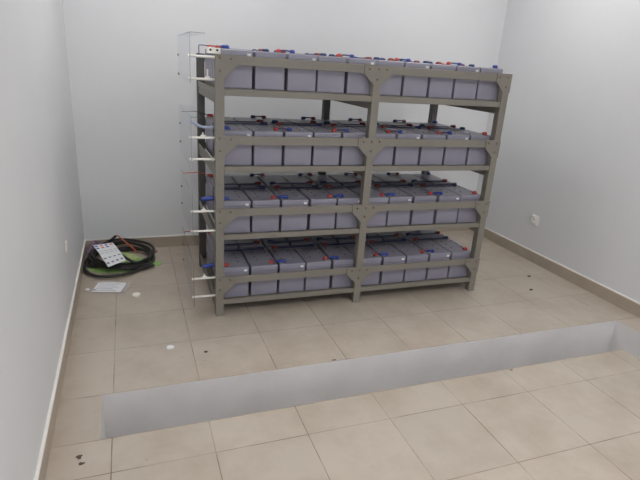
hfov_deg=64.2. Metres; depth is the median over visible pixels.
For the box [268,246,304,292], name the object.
battery
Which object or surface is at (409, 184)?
jumper cable
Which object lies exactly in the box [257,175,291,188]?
battery
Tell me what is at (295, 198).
battery
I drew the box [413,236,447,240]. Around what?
jumper cable
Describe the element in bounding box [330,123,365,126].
jumper cable
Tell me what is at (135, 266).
cable coil
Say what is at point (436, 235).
battery
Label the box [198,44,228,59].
cable
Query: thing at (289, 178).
battery
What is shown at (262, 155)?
battery
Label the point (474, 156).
battery
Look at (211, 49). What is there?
block
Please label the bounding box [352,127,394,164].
battery
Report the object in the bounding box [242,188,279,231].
battery
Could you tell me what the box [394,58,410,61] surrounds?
jumper cable
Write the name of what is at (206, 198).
cable
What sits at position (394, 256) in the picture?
battery
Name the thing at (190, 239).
baseboard
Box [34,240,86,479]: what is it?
baseboard
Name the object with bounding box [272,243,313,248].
jumper cable
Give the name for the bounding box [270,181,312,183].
jumper cable
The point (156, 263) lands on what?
film
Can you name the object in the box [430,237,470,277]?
battery
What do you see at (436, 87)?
battery
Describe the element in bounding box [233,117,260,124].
battery
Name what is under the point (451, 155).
battery
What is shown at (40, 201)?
wall
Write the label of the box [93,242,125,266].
sheet
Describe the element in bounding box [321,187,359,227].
battery
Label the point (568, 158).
wall
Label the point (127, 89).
wall
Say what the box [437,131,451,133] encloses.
jumper cable
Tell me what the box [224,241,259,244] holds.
jumper cable
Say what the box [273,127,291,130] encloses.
jumper cable
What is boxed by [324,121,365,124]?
jumper cable
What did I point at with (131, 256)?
film
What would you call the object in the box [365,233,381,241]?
battery
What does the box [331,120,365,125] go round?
battery
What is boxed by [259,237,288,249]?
battery
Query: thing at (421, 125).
jumper cable
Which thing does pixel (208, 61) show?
battery
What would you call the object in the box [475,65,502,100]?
battery
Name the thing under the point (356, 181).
jumper cable
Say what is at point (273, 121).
jumper cable
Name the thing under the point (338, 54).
jumper cable
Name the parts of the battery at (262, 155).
lid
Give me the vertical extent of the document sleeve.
0.010 m
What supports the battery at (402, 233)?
on the rack
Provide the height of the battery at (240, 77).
0.206 m
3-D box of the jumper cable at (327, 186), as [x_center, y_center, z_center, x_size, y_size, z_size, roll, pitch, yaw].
[0.190,-0.381,3.583,0.314,0.019,0.028,-3,20,-19]
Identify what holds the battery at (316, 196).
on the rack
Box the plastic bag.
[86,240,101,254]
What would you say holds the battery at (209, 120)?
on the rack
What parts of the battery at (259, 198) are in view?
lid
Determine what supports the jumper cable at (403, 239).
attached to the battery at (394, 256)
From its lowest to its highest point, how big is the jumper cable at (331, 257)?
0.019 m
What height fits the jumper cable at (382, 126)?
0.019 m
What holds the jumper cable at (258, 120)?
attached to the battery at (234, 118)
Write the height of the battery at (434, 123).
0.224 m
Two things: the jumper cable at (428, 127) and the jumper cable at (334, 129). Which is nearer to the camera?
the jumper cable at (334, 129)
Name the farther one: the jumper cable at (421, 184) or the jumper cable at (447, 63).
the jumper cable at (421, 184)
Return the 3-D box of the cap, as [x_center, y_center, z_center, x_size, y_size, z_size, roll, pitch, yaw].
[-1.219,0.363,3.391,0.056,0.016,0.055,-3,20,-20]
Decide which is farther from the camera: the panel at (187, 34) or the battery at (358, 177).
the battery at (358, 177)
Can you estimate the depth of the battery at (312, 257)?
3.42 m
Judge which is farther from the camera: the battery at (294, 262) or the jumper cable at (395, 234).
the jumper cable at (395, 234)
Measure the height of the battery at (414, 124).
0.204 m
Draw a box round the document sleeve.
[91,282,127,292]
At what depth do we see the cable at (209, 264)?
3.16 m
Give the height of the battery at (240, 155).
0.206 m
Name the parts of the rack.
post, rail, rail, rail, rail, post, gusset plate, gusset plate, gusset plate, gusset plate, rail, rail, rail, rail, rail, rail, rail, rail, post, gusset plate, post, gusset plate, gusset plate, gusset plate, rail, rail, rail, rail, post, rail, rail, rail, rail, gusset plate, gusset plate, post, gusset plate, gusset plate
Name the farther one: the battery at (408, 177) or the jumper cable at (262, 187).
the battery at (408, 177)
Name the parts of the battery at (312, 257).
lid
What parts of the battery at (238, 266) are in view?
lid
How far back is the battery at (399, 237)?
3.99 m
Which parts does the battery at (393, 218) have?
lid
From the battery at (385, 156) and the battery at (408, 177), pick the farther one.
the battery at (408, 177)
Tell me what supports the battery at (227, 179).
on the rack
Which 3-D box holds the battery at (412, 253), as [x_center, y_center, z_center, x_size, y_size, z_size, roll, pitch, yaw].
[0.636,0.146,3.799,0.173,0.206,0.330,-3,20,-19]
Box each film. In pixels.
[87,252,161,272]
[123,254,137,259]
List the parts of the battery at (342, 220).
lid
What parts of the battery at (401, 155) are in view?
lid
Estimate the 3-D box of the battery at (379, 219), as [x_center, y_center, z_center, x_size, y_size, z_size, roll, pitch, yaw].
[0.316,-0.238,3.535,0.173,0.206,0.330,-3,20,-19]
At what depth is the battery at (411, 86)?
3.18 m
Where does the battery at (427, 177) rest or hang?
on the rack
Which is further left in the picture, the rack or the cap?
the cap
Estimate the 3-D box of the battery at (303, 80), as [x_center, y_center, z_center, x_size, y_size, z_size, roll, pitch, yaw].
[-0.155,-1.012,3.071,0.173,0.206,0.331,-3,20,-19]
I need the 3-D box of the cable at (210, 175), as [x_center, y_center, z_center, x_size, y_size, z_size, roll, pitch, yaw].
[-0.852,-0.459,3.581,0.215,0.035,0.027,-7,22,-28]
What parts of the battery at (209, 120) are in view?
lid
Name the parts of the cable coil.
orange strip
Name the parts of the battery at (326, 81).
lid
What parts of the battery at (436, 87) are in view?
lid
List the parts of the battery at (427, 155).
lid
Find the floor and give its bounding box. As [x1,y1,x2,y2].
[45,230,639,479]
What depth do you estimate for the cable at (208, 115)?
3.46 m
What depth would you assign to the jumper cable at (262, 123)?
3.21 m
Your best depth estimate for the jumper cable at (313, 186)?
3.45 m
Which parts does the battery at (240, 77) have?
lid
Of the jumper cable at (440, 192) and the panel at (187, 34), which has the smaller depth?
the panel at (187, 34)
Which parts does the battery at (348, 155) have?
lid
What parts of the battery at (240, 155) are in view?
lid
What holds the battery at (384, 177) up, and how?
on the rack
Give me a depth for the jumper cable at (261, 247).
3.49 m
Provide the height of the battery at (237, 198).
0.206 m
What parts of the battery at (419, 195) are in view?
lid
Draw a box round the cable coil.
[83,235,155,277]
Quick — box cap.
[132,292,140,296]
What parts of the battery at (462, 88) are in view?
lid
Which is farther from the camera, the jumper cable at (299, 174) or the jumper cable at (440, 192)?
the jumper cable at (299, 174)
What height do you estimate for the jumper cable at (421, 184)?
0.019 m
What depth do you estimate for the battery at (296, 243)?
3.74 m
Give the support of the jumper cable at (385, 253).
attached to the battery at (369, 259)
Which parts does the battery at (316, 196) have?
lid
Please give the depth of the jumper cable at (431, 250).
3.67 m
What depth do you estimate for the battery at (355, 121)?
3.76 m
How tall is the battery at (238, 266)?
0.206 m
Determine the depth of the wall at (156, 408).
2.86 m
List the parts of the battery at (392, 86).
lid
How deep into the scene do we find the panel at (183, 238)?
3.16 m
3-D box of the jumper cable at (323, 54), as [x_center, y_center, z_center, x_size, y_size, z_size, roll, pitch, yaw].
[-0.106,-1.164,3.180,0.314,0.019,0.028,-3,20,-19]
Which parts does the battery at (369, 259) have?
lid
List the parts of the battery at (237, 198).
lid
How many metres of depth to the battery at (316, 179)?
3.75 m
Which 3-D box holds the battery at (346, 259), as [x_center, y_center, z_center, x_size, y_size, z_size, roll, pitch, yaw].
[0.112,0.174,3.617,0.173,0.206,0.331,-3,20,-19]
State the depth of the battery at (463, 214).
3.65 m
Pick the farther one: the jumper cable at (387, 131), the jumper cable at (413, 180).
the jumper cable at (413, 180)
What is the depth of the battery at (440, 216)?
3.59 m
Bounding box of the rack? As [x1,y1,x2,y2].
[196,53,512,315]
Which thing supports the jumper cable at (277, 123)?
attached to the battery at (291, 155)
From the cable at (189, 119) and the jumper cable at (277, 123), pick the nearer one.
the cable at (189, 119)
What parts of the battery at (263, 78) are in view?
lid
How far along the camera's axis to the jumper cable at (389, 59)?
3.40 m
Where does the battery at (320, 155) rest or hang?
on the rack
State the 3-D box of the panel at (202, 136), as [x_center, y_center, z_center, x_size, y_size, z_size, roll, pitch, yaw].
[-0.762,-0.642,3.125,0.140,0.295,0.712,-3,20,-19]
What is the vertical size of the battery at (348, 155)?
0.206 m
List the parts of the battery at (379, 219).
lid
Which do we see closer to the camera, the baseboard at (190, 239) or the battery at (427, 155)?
the battery at (427, 155)
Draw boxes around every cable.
[182,111,212,116]
[184,172,213,176]
[188,118,229,129]
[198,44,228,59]
[201,196,228,201]
[202,263,228,268]
[217,45,268,51]
[224,121,267,124]
[224,181,260,184]
[224,186,265,188]
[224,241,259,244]
[224,246,263,251]
[225,119,262,122]
[251,115,265,117]
[268,238,308,242]
[269,259,285,263]
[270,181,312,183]
[271,195,287,198]
[272,120,315,123]
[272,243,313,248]
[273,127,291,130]
[274,185,317,188]
[276,49,294,52]
[276,122,321,125]
[281,51,326,55]
[298,173,311,175]
[316,235,355,239]
[320,180,360,183]
[322,242,355,245]
[323,256,338,259]
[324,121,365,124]
[326,185,360,187]
[327,194,343,197]
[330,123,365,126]
[332,128,348,131]
[337,53,354,57]
[366,233,398,236]
[369,238,406,242]
[371,180,405,182]
[373,252,387,255]
[374,183,412,186]
[377,123,411,125]
[380,193,394,195]
[381,125,420,128]
[386,130,401,132]
[388,58,428,62]
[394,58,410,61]
[405,231,439,235]
[411,179,446,181]
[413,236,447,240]
[419,124,455,127]
[420,183,456,185]
[420,249,433,252]
[427,126,464,129]
[428,191,442,194]
[436,62,474,66]
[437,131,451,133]
[446,62,461,65]
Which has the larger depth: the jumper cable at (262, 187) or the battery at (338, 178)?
the battery at (338, 178)
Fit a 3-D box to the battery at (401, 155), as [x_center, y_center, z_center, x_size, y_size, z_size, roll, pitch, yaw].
[0.517,-0.642,3.466,0.173,0.206,0.331,-3,20,-19]
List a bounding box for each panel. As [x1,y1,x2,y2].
[177,31,214,80]
[179,104,214,160]
[181,168,214,232]
[182,228,215,297]
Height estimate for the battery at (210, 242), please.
0.204 m
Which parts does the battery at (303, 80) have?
lid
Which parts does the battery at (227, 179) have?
lid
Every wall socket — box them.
[65,240,67,251]
[530,214,538,225]
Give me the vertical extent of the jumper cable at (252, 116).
0.019 m
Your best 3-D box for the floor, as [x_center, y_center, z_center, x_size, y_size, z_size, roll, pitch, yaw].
[0.824,0.936,2.157,3.666,0.001,5.787,-3,20,-20]
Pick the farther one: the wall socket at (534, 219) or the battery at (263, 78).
the wall socket at (534, 219)
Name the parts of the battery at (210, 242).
lid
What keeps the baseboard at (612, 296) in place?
attached to the wall at (568, 158)
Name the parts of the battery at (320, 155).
lid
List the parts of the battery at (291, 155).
lid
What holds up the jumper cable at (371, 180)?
attached to the battery at (384, 177)
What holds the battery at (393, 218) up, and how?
on the rack
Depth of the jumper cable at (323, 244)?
3.71 m
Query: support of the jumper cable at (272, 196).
attached to the battery at (259, 198)
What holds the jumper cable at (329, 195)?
attached to the battery at (316, 196)
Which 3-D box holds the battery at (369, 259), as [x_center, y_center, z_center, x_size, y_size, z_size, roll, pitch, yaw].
[0.285,0.165,3.675,0.173,0.206,0.330,-3,20,-19]
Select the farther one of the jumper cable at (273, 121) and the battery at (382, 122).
the battery at (382, 122)
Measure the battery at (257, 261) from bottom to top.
0.206 m
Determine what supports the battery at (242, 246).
on the rack
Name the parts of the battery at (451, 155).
lid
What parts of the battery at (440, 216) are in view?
lid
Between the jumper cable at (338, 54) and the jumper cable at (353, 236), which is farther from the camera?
the jumper cable at (353, 236)
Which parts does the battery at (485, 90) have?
lid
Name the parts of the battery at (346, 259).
lid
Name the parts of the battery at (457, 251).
lid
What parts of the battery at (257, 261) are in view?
lid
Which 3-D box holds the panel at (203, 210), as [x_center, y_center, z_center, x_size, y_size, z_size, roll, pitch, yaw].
[-0.789,-0.242,3.263,0.140,0.296,0.712,-3,20,-19]
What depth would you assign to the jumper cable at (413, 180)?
3.93 m
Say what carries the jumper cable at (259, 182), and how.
attached to the battery at (240, 179)
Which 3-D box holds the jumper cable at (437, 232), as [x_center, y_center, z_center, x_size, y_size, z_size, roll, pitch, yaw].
[0.823,-0.056,4.078,0.314,0.019,0.028,-3,20,-19]
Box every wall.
[0,0,83,479]
[62,0,507,238]
[99,320,639,439]
[476,0,639,302]
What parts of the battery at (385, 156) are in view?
lid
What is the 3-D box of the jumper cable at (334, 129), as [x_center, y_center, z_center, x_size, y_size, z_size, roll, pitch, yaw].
[0.127,-0.679,3.158,0.112,0.019,0.028,-3,20,-19]
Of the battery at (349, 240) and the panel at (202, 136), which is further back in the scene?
the battery at (349, 240)
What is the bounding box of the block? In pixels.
[206,45,219,53]
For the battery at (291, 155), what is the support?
on the rack
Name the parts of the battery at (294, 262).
lid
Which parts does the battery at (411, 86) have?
lid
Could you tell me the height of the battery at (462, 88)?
0.206 m
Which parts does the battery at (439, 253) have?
lid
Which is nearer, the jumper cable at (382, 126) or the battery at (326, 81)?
the battery at (326, 81)
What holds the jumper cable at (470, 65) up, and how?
attached to the battery at (462, 88)
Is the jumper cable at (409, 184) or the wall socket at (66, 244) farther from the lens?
the jumper cable at (409, 184)
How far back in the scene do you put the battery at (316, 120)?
3.64 m
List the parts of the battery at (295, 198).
lid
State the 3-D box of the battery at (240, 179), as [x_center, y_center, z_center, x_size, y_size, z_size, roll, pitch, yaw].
[-0.513,-0.325,3.628,0.173,0.204,0.330,-3,20,-19]
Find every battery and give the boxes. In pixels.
[205,49,212,83]
[205,116,237,153]
[206,176,237,215]
[207,233,237,274]
[213,48,252,88]
[214,189,250,233]
[214,249,248,297]
[224,124,251,165]
[232,175,264,189]
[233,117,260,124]
[235,239,263,248]
[241,248,277,294]
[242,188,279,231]
[243,124,282,165]
[252,51,285,90]
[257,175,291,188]
[258,118,293,125]
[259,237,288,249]
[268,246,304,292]
[269,188,308,230]
[272,125,312,165]
[281,175,315,188]
[284,53,316,91]
[284,119,315,124]
[284,236,313,245]
[293,245,330,290]
[296,187,336,229]
[299,126,340,165]
[305,175,340,186]
[307,119,344,126]
[308,235,336,246]
[315,55,345,92]
[318,243,353,287]
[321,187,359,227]
[326,126,365,164]
[328,175,360,185]
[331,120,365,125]
[331,234,355,242]
[342,242,381,285]
[343,57,375,94]
[346,187,388,226]
[350,175,387,185]
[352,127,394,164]
[355,121,392,126]
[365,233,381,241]
[365,242,405,283]
[371,186,411,225]
[372,174,408,184]
[374,59,403,95]
[375,232,403,240]
[377,121,414,127]
[377,127,420,164]
[387,240,428,281]
[392,174,430,185]
[393,185,436,224]
[395,230,423,239]
[399,122,437,128]
[400,61,429,96]
[400,128,445,164]
[408,238,450,279]
[412,172,450,184]
[416,185,459,223]
[416,229,443,237]
[419,121,458,128]
[423,128,468,164]
[426,63,455,97]
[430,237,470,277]
[440,185,480,222]
[446,129,489,164]
[451,65,479,99]
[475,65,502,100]
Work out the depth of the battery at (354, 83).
3.05 m
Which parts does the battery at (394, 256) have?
lid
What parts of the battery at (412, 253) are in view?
lid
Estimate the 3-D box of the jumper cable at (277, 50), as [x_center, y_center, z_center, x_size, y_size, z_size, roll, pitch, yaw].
[-0.195,-1.071,2.893,0.112,0.019,0.028,-3,20,-20]
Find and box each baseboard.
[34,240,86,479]
[84,228,469,247]
[469,227,639,317]
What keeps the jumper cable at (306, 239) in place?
attached to the battery at (264, 241)
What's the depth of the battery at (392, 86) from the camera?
3.13 m
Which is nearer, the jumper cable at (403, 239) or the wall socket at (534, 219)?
the jumper cable at (403, 239)
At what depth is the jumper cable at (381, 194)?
3.41 m
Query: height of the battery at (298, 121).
0.204 m
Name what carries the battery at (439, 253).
on the rack
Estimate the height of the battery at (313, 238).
0.204 m
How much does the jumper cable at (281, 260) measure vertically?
0.019 m
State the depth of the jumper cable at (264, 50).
3.09 m
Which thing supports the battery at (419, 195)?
on the rack
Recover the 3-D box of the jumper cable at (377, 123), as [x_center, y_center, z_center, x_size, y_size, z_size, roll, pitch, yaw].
[0.527,-0.834,3.683,0.314,0.019,0.028,-3,20,-19]
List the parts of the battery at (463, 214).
lid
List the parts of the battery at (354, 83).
lid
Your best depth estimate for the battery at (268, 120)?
3.51 m
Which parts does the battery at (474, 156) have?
lid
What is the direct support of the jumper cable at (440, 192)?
attached to the battery at (419, 195)

